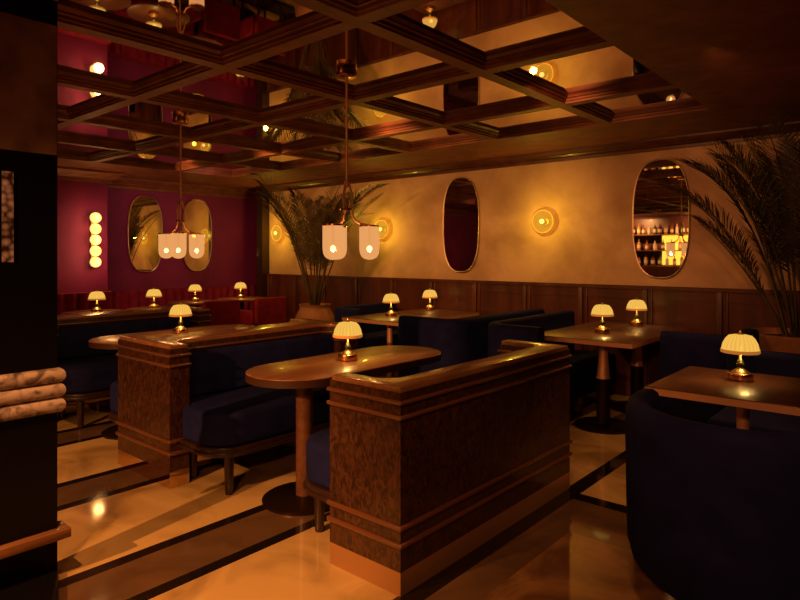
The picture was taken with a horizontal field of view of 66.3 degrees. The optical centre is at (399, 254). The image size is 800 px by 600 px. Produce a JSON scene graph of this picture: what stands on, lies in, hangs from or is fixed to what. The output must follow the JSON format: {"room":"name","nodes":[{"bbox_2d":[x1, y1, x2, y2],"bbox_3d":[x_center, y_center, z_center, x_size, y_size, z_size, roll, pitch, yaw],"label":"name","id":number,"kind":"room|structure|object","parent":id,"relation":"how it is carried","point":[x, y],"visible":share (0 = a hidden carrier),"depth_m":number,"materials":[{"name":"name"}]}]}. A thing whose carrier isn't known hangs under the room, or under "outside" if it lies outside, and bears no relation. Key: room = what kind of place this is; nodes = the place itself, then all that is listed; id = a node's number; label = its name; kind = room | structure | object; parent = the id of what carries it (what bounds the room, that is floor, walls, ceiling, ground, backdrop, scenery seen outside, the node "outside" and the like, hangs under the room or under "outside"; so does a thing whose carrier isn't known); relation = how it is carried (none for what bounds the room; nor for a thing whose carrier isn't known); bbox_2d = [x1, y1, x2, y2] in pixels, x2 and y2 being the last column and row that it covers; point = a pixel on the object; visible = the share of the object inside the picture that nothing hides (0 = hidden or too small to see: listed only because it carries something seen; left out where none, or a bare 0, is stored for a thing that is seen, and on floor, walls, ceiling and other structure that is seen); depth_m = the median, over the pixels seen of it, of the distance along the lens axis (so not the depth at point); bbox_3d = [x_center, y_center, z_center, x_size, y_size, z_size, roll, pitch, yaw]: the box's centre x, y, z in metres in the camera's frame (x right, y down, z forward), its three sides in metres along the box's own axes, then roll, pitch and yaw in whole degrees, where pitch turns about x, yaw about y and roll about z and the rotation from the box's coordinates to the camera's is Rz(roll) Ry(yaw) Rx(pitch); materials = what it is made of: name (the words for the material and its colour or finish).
{"room":"cocktail lounge","nodes":[
{"label":"cocktail lounge","id":0,"kind":"room"},
{"bbox_2d":[0,0,57,599],"bbox_3d":[-1.744,0.150,2.275,0.365,2.540,0.960,0,0,41],"label":"pier","id":1,"kind":"object","parent":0,"point":[28,28],"visible":1,"depth_m":2.62,"materials":[{"name":"black paint"}]},
{"bbox_2d":[0,367,65,421],"bbox_3d":[-1.651,0.596,2.608,0.123,0.196,0.387,0,0,41],"label":"marble ledge","id":2,"kind":"object","parent":1,"relation":"attached to","point":[27,394],"visible":0.94,"depth_m":2.62,"materials":[{"name":"beige stone"}]},
{"bbox_2d":[0,520,70,559],"bbox_3d":[-1.660,1.225,2.559,0.120,0.040,0.500,0,0,41],"label":"rail","id":3,"kind":"object","parent":1,"relation":"attached to","point":[63,531],"visible":0.88,"depth_m":2.61,"materials":[{"name":"brown wood"}]},
{"bbox_2d":[57,179,107,292],"bbox_3d":[-4.863,0.150,7.715,0.550,2.540,2.110,0,0,41],"label":"wall","id":4,"kind":"structure","parent":0,"point":[76,200],"depth_m":8.05,"materials":[{"name":"paint"}]},
{"bbox_2d":[90,212,100,266],"bbox_3d":[-4.038,-0.200,8.118,0.169,0.728,0.140,0,0,41],"label":"sconce","id":5,"kind":"object","parent":4,"relation":"attached to","point":[95,217],"visible":1,"depth_m":8.07,"materials":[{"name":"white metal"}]},
{"bbox_2d":[108,188,255,290],"bbox_3d":[-6.666,0.121,6.127,0.100,2.597,12.950,0,0,41],"label":"wall","id":6,"kind":"structure","parent":0,"point":[232,261],"depth_m":9.78,"materials":[{"name":"paint"}]},
{"bbox_2d":[127,195,162,271],"bbox_3d":[-3.853,-0.320,9.281,0.028,1.164,0.544,0,0,41],"label":"wall mirror","id":7,"kind":"object","parent":6,"relation":"attached to","point":[144,224],"visible":0.92,"depth_m":9.26,"materials":[{"name":"gold mirror"}]},
{"bbox_2d":[57,166,255,199],"bbox_3d":[-4.526,-1.045,7.979,0.715,0.150,7.150,0,0,41],"label":"ceiling beam","id":8,"kind":"structure","parent":6,"relation":"attached to","point":[114,180],"depth_m":9.19,"materials":[{"name":"brown wood"}]},
{"bbox_2d":[181,199,211,270],"bbox_3d":[-3.291,-0.320,9.931,0.028,1.164,0.544,0,0,41],"label":"wall mirror","id":9,"kind":"object","parent":6,"relation":"attached to","point":[197,212],"visible":0.83,"depth_m":9.95,"materials":[{"name":"gold mirror"}]},
{"bbox_2d":[295,303,334,321],"bbox_3d":[-1.127,1.035,8.114,0.530,0.770,0.530,0,0,41],"label":"pot","id":10,"kind":"object","parent":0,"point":[317,311],"depth_m":7.93,"materials":[{"name":"ceramic"}]},
{"bbox_2d":[57,373,674,599],"bbox_3d":[-2.122,1.470,2.132,12.200,0.100,13.050,0,0,41],"label":"floor","id":11,"kind":"structure","parent":0,"point":[134,536],"depth_m":3.04,"materials":[{"name":"stone"}]},
{"bbox_2d":[57,291,111,314],"bbox_3d":[-4.359,0.905,7.358,0.660,0.830,1.930,0,0,41],"label":"banquette","id":12,"kind":"object","parent":11,"relation":"on","point":[66,302],"visible":0.09,"depth_m":7.85,"materials":[{"name":"red fabric"}]},
{"bbox_2d":[60,309,122,314],"bbox_3d":[-3.572,1.045,7.213,0.750,0.750,0.750,0,0,41],"label":"round table","id":13,"kind":"object","parent":11,"relation":"on","point":[104,310],"visible":0.1,"depth_m":7.27,"materials":[{"name":"brown wood"}]},
{"bbox_2d":[88,290,105,311],"bbox_3d":[-3.540,0.538,7.159,0.187,0.264,0.192,0,0,41],"label":"table lamp","id":14,"kind":"object","parent":13,"relation":"on","point":[96,295],"visible":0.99,"depth_m":7.11,"materials":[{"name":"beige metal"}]},
{"bbox_2d":[57,305,211,428],"bbox_3d":[-2.739,0.986,5.937,1.564,0.868,1.626,0,0,41],"label":"bench","id":15,"kind":"object","parent":11,"relation":"on","point":[90,372],"visible":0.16,"depth_m":5.48,"materials":[{"name":"blue fabric"}]},
{"bbox_2d":[126,305,168,309],"bbox_3d":[-3.060,1.045,7.775,0.750,0.750,0.750,0,0,41],"label":"round table","id":16,"kind":"object","parent":11,"relation":"on","point":[141,307],"visible":0.09,"depth_m":7.82,"materials":[{"name":"brown wood"}]},
{"bbox_2d":[146,288,161,307],"bbox_3d":[-3.064,0.538,7.633,0.187,0.264,0.192,0,0,41],"label":"table lamp","id":17,"kind":"object","parent":16,"relation":"on","point":[153,292],"visible":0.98,"depth_m":7.58,"materials":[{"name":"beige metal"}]},
{"bbox_2d":[89,325,252,439],"bbox_3d":[-1.886,1.045,5.280,0.605,0.750,1.485,0,0,41],"label":"table","id":18,"kind":"object","parent":11,"relation":"on","point":[103,342],"visible":0.24,"depth_m":5.00,"materials":[{"name":"brown wood"}]},
{"bbox_2d":[169,302,191,333],"bbox_3d":[-1.885,0.538,5.266,0.187,0.264,0.192,0,0,41],"label":"table lamp","id":19,"kind":"object","parent":18,"relation":"on","point":[180,310],"visible":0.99,"depth_m":5.21,"materials":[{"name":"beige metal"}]},
{"bbox_2d":[110,285,255,310],"bbox_3d":[-3.199,0.920,9.541,0.660,0.800,2.750,0,0,41],"label":"banquette","id":20,"kind":"object","parent":11,"relation":"on","point":[121,299],"visible":0.21,"depth_m":9.41,"materials":[{"name":"red fabric"}]},
{"bbox_2d":[169,300,220,306],"bbox_3d":[-2.940,1.045,8.861,0.750,0.750,0.750,0,0,41],"label":"round table","id":21,"kind":"object","parent":11,"relation":"on","point":[186,302],"visible":0.25,"depth_m":8.65,"materials":[{"name":"brown wood"}]},
{"bbox_2d":[188,283,201,301],"bbox_3d":[-2.952,0.538,8.832,0.187,0.264,0.192,0,0,41],"label":"table lamp","id":22,"kind":"object","parent":21,"relation":"on","point":[195,288],"visible":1,"depth_m":8.78,"materials":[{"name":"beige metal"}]},
{"bbox_2d":[204,300,239,324],"bbox_3d":[-2.579,1.020,8.483,0.500,0.800,0.590,0,0,41],"label":"armchair","id":23,"kind":"object","parent":11,"relation":"on","point":[224,312],"visible":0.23,"depth_m":8.33,"materials":[{"name":"red fabric"}]},
{"bbox_2d":[108,318,373,494],"bbox_3d":[-1.135,0.986,4.551,1.564,0.868,1.626,0,0,41],"label":"bench","id":24,"kind":"object","parent":11,"relation":"on","point":[181,404],"visible":0.69,"depth_m":3.93,"materials":[{"name":"brown wood"}]},
{"bbox_2d":[217,296,265,309],"bbox_3d":[-2.466,1.045,9.562,0.750,0.750,0.750,0,0,41],"label":"round table","id":25,"kind":"object","parent":11,"relation":"on","point":[247,298],"visible":0.25,"depth_m":9.44,"materials":[{"name":"brown wood"}]},
{"bbox_2d":[234,281,246,297],"bbox_3d":[-2.477,0.538,9.519,0.187,0.264,0.192,0,0,41],"label":"table lamp","id":26,"kind":"object","parent":25,"relation":"on","point":[240,285],"visible":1,"depth_m":9.47,"materials":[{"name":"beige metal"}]},
{"bbox_2d":[256,186,268,297],"bbox_3d":[-2.217,0.150,10.087,0.170,2.540,0.240,0,0,41],"label":"column corner","id":27,"kind":"structure","parent":11,"relation":"on","point":[262,214],"depth_m":9.99,"materials":[{"name":"black wood"}]},
{"bbox_2d":[240,296,285,325],"bbox_3d":[-2.051,1.020,9.110,0.500,0.800,0.590,0,0,41],"label":"banquette","id":28,"kind":"object","parent":11,"relation":"on","point":[269,310],"visible":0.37,"depth_m":8.89,"materials":[{"name":"red fabric"}]},
{"bbox_2d":[249,172,389,321],"bbox_3d":[-1.119,0.206,8.131,1.827,2.428,1.676,0,0,-11],"label":"potted palm","id":29,"kind":"object","parent":11,"relation":"on","point":[316,310],"visible":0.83,"depth_m":7.92,"materials":[{"name":"plant"}]},
{"bbox_2d":[245,345,440,515],"bbox_3d":[-0.305,1.045,3.913,0.605,0.750,1.485,0,0,41],"label":"table","id":30,"kind":"object","parent":11,"relation":"on","point":[303,375],"visible":0.61,"depth_m":3.54,"materials":[{"name":"brown wood"}]},
{"bbox_2d":[333,319,362,361],"bbox_3d":[-0.333,0.538,3.911,0.187,0.264,0.192,0,0,41],"label":"table lamp","id":31,"kind":"object","parent":30,"relation":"on","point":[347,329],"visible":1,"depth_m":3.86,"materials":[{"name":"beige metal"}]},
{"bbox_2d":[335,303,397,348],"bbox_3d":[-0.318,1.020,7.542,0.506,0.800,1.106,0,0,41],"label":"settee","id":32,"kind":"object","parent":11,"relation":"on","point":[374,335],"visible":0.26,"depth_m":7.40,"materials":[{"name":"blue fabric"}]},
{"bbox_2d":[342,308,478,377],"bbox_3d":[0.151,1.045,6.902,0.806,0.750,1.446,0,0,41],"label":"dining table","id":33,"kind":"object","parent":11,"relation":"on","point":[378,318],"visible":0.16,"depth_m":6.68,"materials":[{"name":"brown wood"}]},
{"bbox_2d":[382,292,399,315],"bbox_3d":[-0.099,0.538,6.735,0.187,0.264,0.192,0,0,41],"label":"table lamp","id":34,"kind":"object","parent":33,"relation":"on","point":[390,298],"visible":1,"depth_m":6.68,"materials":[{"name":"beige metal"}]},
{"bbox_2d":[422,288,437,309],"bbox_3d":[0.364,0.538,7.485,0.187,0.264,0.192,0,0,41],"label":"table lamp","id":35,"kind":"object","parent":33,"relation":"on","point":[429,293],"visible":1,"depth_m":7.43,"materials":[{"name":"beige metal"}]},
{"bbox_2d":[303,340,571,596],"bbox_3d":[0.216,0.986,3.402,0.825,0.868,1.606,0,0,41],"label":"bench","id":36,"kind":"object","parent":11,"relation":"on","point":[415,473],"visible":1,"depth_m":2.81,"materials":[{"name":"brown wood"}]},
{"bbox_2d":[398,308,544,375],"bbox_3d":[0.761,0.995,6.120,0.666,0.850,1.606,0,0,41],"label":"booth seat","id":37,"kind":"object","parent":11,"relation":"on","point":[461,340],"visible":0.3,"depth_m":5.50,"materials":[{"name":"blue fabric"}]},
{"bbox_2d":[488,310,615,401],"bbox_3d":[1.383,0.995,5.556,0.556,0.850,1.606,0,0,41],"label":"settee","id":38,"kind":"object","parent":11,"relation":"on","point":[583,372],"visible":0.39,"depth_m":5.45,"materials":[{"name":"blue fabric"}]},
{"bbox_2d":[544,321,687,434],"bbox_3d":[1.882,1.045,5.433,0.866,0.750,1.406,0,0,41],"label":"dining table","id":39,"kind":"object","parent":11,"relation":"on","point":[621,335],"visible":0.72,"depth_m":5.09,"materials":[{"name":"brown wood"}]},
{"bbox_2d":[591,302,613,333],"bbox_3d":[1.738,0.538,5.266,0.187,0.264,0.192,0,0,41],"label":"table lamp","id":40,"kind":"object","parent":39,"relation":"on","point":[601,310],"visible":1,"depth_m":5.21,"materials":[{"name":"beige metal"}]},
{"bbox_2d":[626,298,646,325],"bbox_3d":[2.250,0.538,5.828,0.187,0.264,0.192,0,0,41],"label":"table lamp","id":41,"kind":"object","parent":39,"relation":"on","point":[636,305],"visible":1,"depth_m":5.77,"materials":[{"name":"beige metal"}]},
{"bbox_2d":[660,328,758,423],"bbox_3d":[2.350,0.995,4.640,0.526,0.850,0.666,0,0,41],"label":"settee","id":42,"kind":"object","parent":11,"relation":"on","point":[679,351],"visible":0.27,"depth_m":4.43,"materials":[{"name":"blue fabric"}]},
{"bbox_2d":[625,388,799,599],"bbox_3d":[1.335,1.009,2.400,0.888,0.822,0.786,0,0,41],"label":"tub chair","id":43,"kind":"object","parent":11,"relation":"on","point":[713,511],"visible":1,"depth_m":2.11,"materials":[{"name":"blue fabric"}]},
{"bbox_2d":[645,366,799,429],"bbox_3d":[1.775,1.045,3.184,0.726,0.750,0.766,0,0,41],"label":"square table","id":44,"kind":"object","parent":11,"relation":"on","point":[770,393],"visible":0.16,"depth_m":3.08,"materials":[{"name":"brown wood"}]},
{"bbox_2d":[720,331,760,381],"bbox_3d":[1.825,0.538,3.287,0.187,0.264,0.192,0,0,41],"label":"table lamp","id":45,"kind":"object","parent":44,"relation":"on","point":[740,344],"visible":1,"depth_m":3.24,"materials":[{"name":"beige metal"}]},
{"bbox_2d":[654,114,799,353],"bbox_3d":[3.028,0.206,4.666,2.354,2.427,1.328,0,0,41],"label":"potted palm","id":46,"kind":"object","parent":11,"relation":"on","point":[781,339],"visible":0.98,"depth_m":4.94,"materials":[{"name":"plant"}]},
{"bbox_2d":[708,350,799,432],"bbox_3d":[2.798,1.015,3.159,2.100,0.810,0.600,0,0,41],"label":"banquette","id":47,"kind":"object","parent":11,"relation":"on","point":[785,364],"visible":0.12,"depth_m":3.72,"materials":[{"name":"blue fabric"}]},
{"bbox_2d":[57,0,697,172],"bbox_3d":[-2.122,-1.227,2.132,12.200,0.100,13.050,0,0,41],"label":"ceiling","id":48,"kind":"structure","parent":0,"point":[487,28],"depth_m":3.87,"materials":[{"name":"beige mirror"}]},
{"bbox_2d":[57,135,281,170],"bbox_3d":[-4.752,-1.149,4.519,0.190,0.057,9.620,0,0,41],"label":"ceiling beam","id":49,"kind":"structure","parent":48,"relation":"attached to","point":[62,139],"depth_m":6.84,"materials":[{"name":"brown wood"}]},
{"bbox_2d":[158,116,204,258],"bbox_3d":[-1.859,-0.574,5.290,0.350,1.207,0.383,0,0,-43],"label":"pendant light","id":50,"kind":"object","parent":48,"relation":"hanging from","point":[170,244],"visible":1,"depth_m":5.25,"materials":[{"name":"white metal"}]},
{"bbox_2d":[57,110,338,162],"bbox_3d":[-3.908,-1.149,3.789,0.190,0.057,9.620,0,0,41],"label":"ceiling beam","id":51,"kind":"structure","parent":48,"relation":"attached to","point":[62,115],"depth_m":5.83,"materials":[{"name":"brown wood"}]},
{"bbox_2d":[57,71,410,152],"bbox_3d":[-3.065,-1.149,3.060,0.190,0.057,9.620,0,0,41],"label":"ceiling beam","id":52,"kind":"structure","parent":48,"relation":"attached to","point":[67,80],"depth_m":4.79,"materials":[{"name":"brown wood"}]},
{"bbox_2d":[57,0,435,129],"bbox_3d":[-1.989,-1.149,4.496,6.350,0.057,0.190,0,0,41],"label":"ceiling beam","id":53,"kind":"structure","parent":48,"relation":"attached to","point":[318,27],"depth_m":3.42,"materials":[{"name":"brown wood"}]},
{"bbox_2d":[57,5,499,139],"bbox_3d":[-2.222,-1.149,2.331,0.190,0.057,9.620,0,0,41],"label":"ceiling beam","id":54,"kind":"structure","parent":48,"relation":"attached to","point":[67,19],"depth_m":3.66,"materials":[{"name":"brown wood"}]},
{"bbox_2d":[322,66,379,259],"bbox_3d":[-0.303,-0.574,3.889,0.350,1.207,0.383,0,0,0],"label":"pendant light","id":55,"kind":"object","parent":48,"relation":"hanging from","point":[335,234],"visible":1,"depth_m":3.84,"materials":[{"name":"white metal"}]},
{"bbox_2d":[89,31,615,161],"bbox_3d":[-1.276,-1.149,5.320,6.350,0.057,0.190,0,0,41],"label":"ceiling beam","id":56,"kind":"structure","parent":48,"relation":"attached to","point":[588,41],"depth_m":4.13,"materials":[{"name":"brown wood"}]},
{"bbox_2d":[57,0,709,176],"bbox_3d":[-3.159,-1.149,3.142,6.354,0.055,9.624,0,0,41],"label":"ceiling beam","id":57,"kind":"structure","parent":48,"relation":"attached to","point":[696,106],"depth_m":6.13,"materials":[{"name":"brown wood"}]},
{"bbox_2d":[175,77,678,171],"bbox_3d":[-0.563,-1.149,6.145,6.350,0.057,0.190,0,0,41],"label":"ceiling beam","id":58,"kind":"structure","parent":48,"relation":"attached to","point":[658,83],"depth_m":5.06,"materials":[{"name":"brown wood"}]},
{"bbox_2d":[57,0,799,189],"bbox_3d":[-2.089,-1.149,2.170,12.000,0.057,12.950,0,0,41],"label":"crown molding","id":59,"kind":"structure","parent":48,"relation":"attached to","point":[740,59],"depth_m":3.83,"materials":[{"name":"brown wood"}]},
{"bbox_2d":[288,0,614,124],"bbox_3d":[-1.378,-1.149,1.601,0.190,0.057,9.620,0,0,41],"label":"ceiling beam","id":60,"kind":"structure","parent":48,"relation":"attached to","point":[392,28],"depth_m":3.42,"materials":[{"name":"brown wood"}]},
{"bbox_2d":[269,136,799,290],"bbox_3d":[2.099,0.121,6.448,11.460,2.597,0.100,0,0,41],"label":"wall","id":61,"kind":"structure","parent":0,"point":[589,240],"depth_m":6.80,"materials":[{"name":"beige paint"}]},
{"bbox_2d":[271,225,280,240],"bbox_3d":[-1.978,-0.350,9.837,0.256,0.256,0.104,0,0,41],"label":"wall sconce","id":62,"kind":"object","parent":61,"relation":"attached to","point":[278,232],"visible":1,"depth_m":9.84,"materials":[{"name":"gold metal"}]},
{"bbox_2d":[375,220,387,238],"bbox_3d":[-0.253,-0.350,8.345,0.256,0.256,0.104,0,0,41],"label":"wall sconce","id":63,"kind":"object","parent":61,"relation":"attached to","point":[383,229],"visible":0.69,"depth_m":8.35,"materials":[{"name":"gold metal"}]},
{"bbox_2d":[443,177,479,271],"bbox_3d":[0.748,-0.370,7.530,0.544,1.164,0.028,0,0,41],"label":"wall mirror","id":64,"kind":"object","parent":61,"relation":"attached to","point":[461,207],"visible":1,"depth_m":7.52,"materials":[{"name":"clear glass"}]},
{"bbox_2d":[265,121,799,192],"bbox_3d":[2.043,-1.070,6.330,11.190,0.100,0.150,0,0,41],"label":"ceiling beam","id":65,"kind":"structure","parent":61,"relation":"attached to","point":[680,141],"depth_m":6.58,"materials":[{"name":"brown wood"}]},
{"bbox_2d":[267,274,799,396],"bbox_3d":[2.074,0.863,6.366,11.190,1.115,0.055,0,0,41],"label":"wainscoting","id":66,"kind":"structure","parent":61,"relation":"attached to","point":[693,308],"depth_m":6.42,"materials":[{"name":"brown wood"}]},
{"bbox_2d":[267,276,269,296],"bbox_3d":[-2.146,0.800,9.998,0.055,0.920,0.022,0,0,41],"label":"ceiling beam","id":67,"kind":"structure","parent":66,"relation":"attached to","point":[268,277],"depth_m":9.98,"materials":[{"name":"brown wood"}]},
{"bbox_2d":[293,277,295,318],"bbox_3d":[-1.639,0.800,9.559,0.055,0.920,0.022,0,0,41],"label":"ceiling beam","id":68,"kind":"structure","parent":66,"relation":"attached to","point":[294,278],"depth_m":9.55,"materials":[{"name":"brown wood"}]},
{"bbox_2d":[297,277,298,311],"bbox_3d":[-1.586,0.800,9.518,0.020,0.920,0.016,0,0,41],"label":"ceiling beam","id":69,"kind":"structure","parent":66,"relation":"attached to","point":[297,277],"depth_m":9.51,"materials":[{"name":"brown wood"}]},
{"bbox_2d":[322,278,325,302],"bbox_3d":[-1.132,0.800,9.121,0.055,0.920,0.022,0,0,41],"label":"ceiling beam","id":70,"kind":"structure","parent":66,"relation":"attached to","point":[324,294],"depth_m":9.11,"materials":[{"name":"brown wood"}]},
{"bbox_2d":[326,278,327,302],"bbox_3d":[-1.079,0.800,9.079,0.020,0.920,0.016,0,0,41],"label":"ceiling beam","id":71,"kind":"structure","parent":66,"relation":"attached to","point":[326,278],"depth_m":9.07,"materials":[{"name":"brown wood"}]},
{"bbox_2d":[354,279,357,304],"bbox_3d":[-0.625,0.800,8.683,0.055,0.920,0.022,0,0,41],"label":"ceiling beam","id":72,"kind":"structure","parent":66,"relation":"attached to","point":[355,280],"depth_m":8.67,"materials":[{"name":"brown wood"}]},
{"bbox_2d":[389,280,392,292],"bbox_3d":[-0.119,0.800,8.245,0.055,0.920,0.022,0,0,41],"label":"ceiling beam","id":73,"kind":"structure","parent":66,"relation":"attached to","point":[390,281],"depth_m":8.23,"materials":[{"name":"brown wood"}]},
{"bbox_2d":[394,281,395,328],"bbox_3d":[-0.066,0.800,8.203,0.020,0.920,0.016,0,0,41],"label":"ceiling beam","id":74,"kind":"structure","parent":66,"relation":"attached to","point":[394,281],"depth_m":8.20,"materials":[{"name":"brown wood"}]},
{"bbox_2d":[428,282,432,305],"bbox_3d":[0.388,0.800,7.807,0.055,0.920,0.022,0,0,41],"label":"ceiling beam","id":75,"kind":"structure","parent":66,"relation":"attached to","point":[429,283],"depth_m":7.80,"materials":[{"name":"brown wood"}]},
{"bbox_2d":[434,282,435,308],"bbox_3d":[0.441,0.800,7.765,0.020,0.920,0.016,0,0,41],"label":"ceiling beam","id":76,"kind":"structure","parent":66,"relation":"attached to","point":[434,282],"depth_m":7.76,"materials":[{"name":"brown wood"}]},
{"bbox_2d":[472,283,476,316],"bbox_3d":[0.895,0.800,7.368,0.055,0.920,0.022,0,0,41],"label":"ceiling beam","id":77,"kind":"structure","parent":66,"relation":"attached to","point":[474,285],"depth_m":7.36,"materials":[{"name":"brown wood"}]},
{"bbox_2d":[478,284,479,315],"bbox_3d":[0.948,0.800,7.327,0.020,0.920,0.016,0,0,41],"label":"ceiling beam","id":78,"kind":"structure","parent":66,"relation":"attached to","point":[478,284],"depth_m":7.32,"materials":[{"name":"brown wood"}]},
{"bbox_2d":[522,285,525,309],"bbox_3d":[1.402,0.800,6.930,0.055,0.920,0.022,0,0,41],"label":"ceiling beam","id":79,"kind":"structure","parent":66,"relation":"attached to","point":[523,286],"depth_m":6.92,"materials":[{"name":"brown wood"}]},
{"bbox_2d":[578,287,582,349],"bbox_3d":[1.909,0.800,6.492,0.055,0.920,0.022,0,0,41],"label":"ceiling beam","id":80,"kind":"structure","parent":66,"relation":"attached to","point":[580,289],"depth_m":6.48,"materials":[{"name":"brown wood"}]},
{"bbox_2d":[585,287,586,350],"bbox_3d":[1.962,0.800,6.450,0.020,0.920,0.016,0,0,41],"label":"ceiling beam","id":81,"kind":"structure","parent":66,"relation":"attached to","point":[586,287],"depth_m":6.44,"materials":[{"name":"brown wood"}]},
{"bbox_2d":[642,289,647,382],"bbox_3d":[2.415,0.800,6.054,0.055,0.920,0.022,0,0,41],"label":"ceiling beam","id":82,"kind":"structure","parent":66,"relation":"attached to","point":[644,292],"depth_m":6.04,"materials":[{"name":"brown wood"}]},
{"bbox_2d":[651,290,652,382],"bbox_3d":[2.468,0.800,6.012,0.020,0.920,0.016,0,0,41],"label":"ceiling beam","id":83,"kind":"structure","parent":66,"relation":"attached to","point":[651,290],"depth_m":6.00,"materials":[{"name":"brown wood"}]},
{"bbox_2d":[716,292,721,333],"bbox_3d":[2.922,0.800,5.615,0.055,0.920,0.022,0,0,41],"label":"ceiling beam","id":84,"kind":"structure","parent":66,"relation":"attached to","point":[718,294],"depth_m":5.61,"materials":[{"name":"brown wood"}]},
{"bbox_2d":[726,292,728,333],"bbox_3d":[2.975,0.800,5.574,0.020,0.920,0.016,0,0,41],"label":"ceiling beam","id":85,"kind":"structure","parent":66,"relation":"attached to","point":[727,303],"depth_m":5.57,"materials":[{"name":"brown wood"}]},
{"bbox_2d":[532,210,552,232],"bbox_3d":[1.577,-0.370,6.762,0.256,0.256,0.104,0,0,41],"label":"wall sconce","id":86,"kind":"object","parent":61,"relation":"attached to","point":[544,221],"visible":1,"depth_m":6.76,"materials":[{"name":"gold metal"}]},
{"bbox_2d":[632,159,690,277],"bbox_3d":[2.540,-0.355,5.980,0.544,1.164,0.028,0,0,41],"label":"wall mirror","id":87,"kind":"object","parent":61,"relation":"attached to","point":[660,220],"visible":1,"depth_m":5.97,"materials":[{"name":"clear mirror"}]},
{"bbox_2d":[752,327,799,353],"bbox_3d":[3.162,1.020,4.880,0.730,0.800,0.730,0,0,41],"label":"pot","id":88,"kind":"object","parent":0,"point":[787,340],"depth_m":4.73,"materials":[{"name":"ceramic"}]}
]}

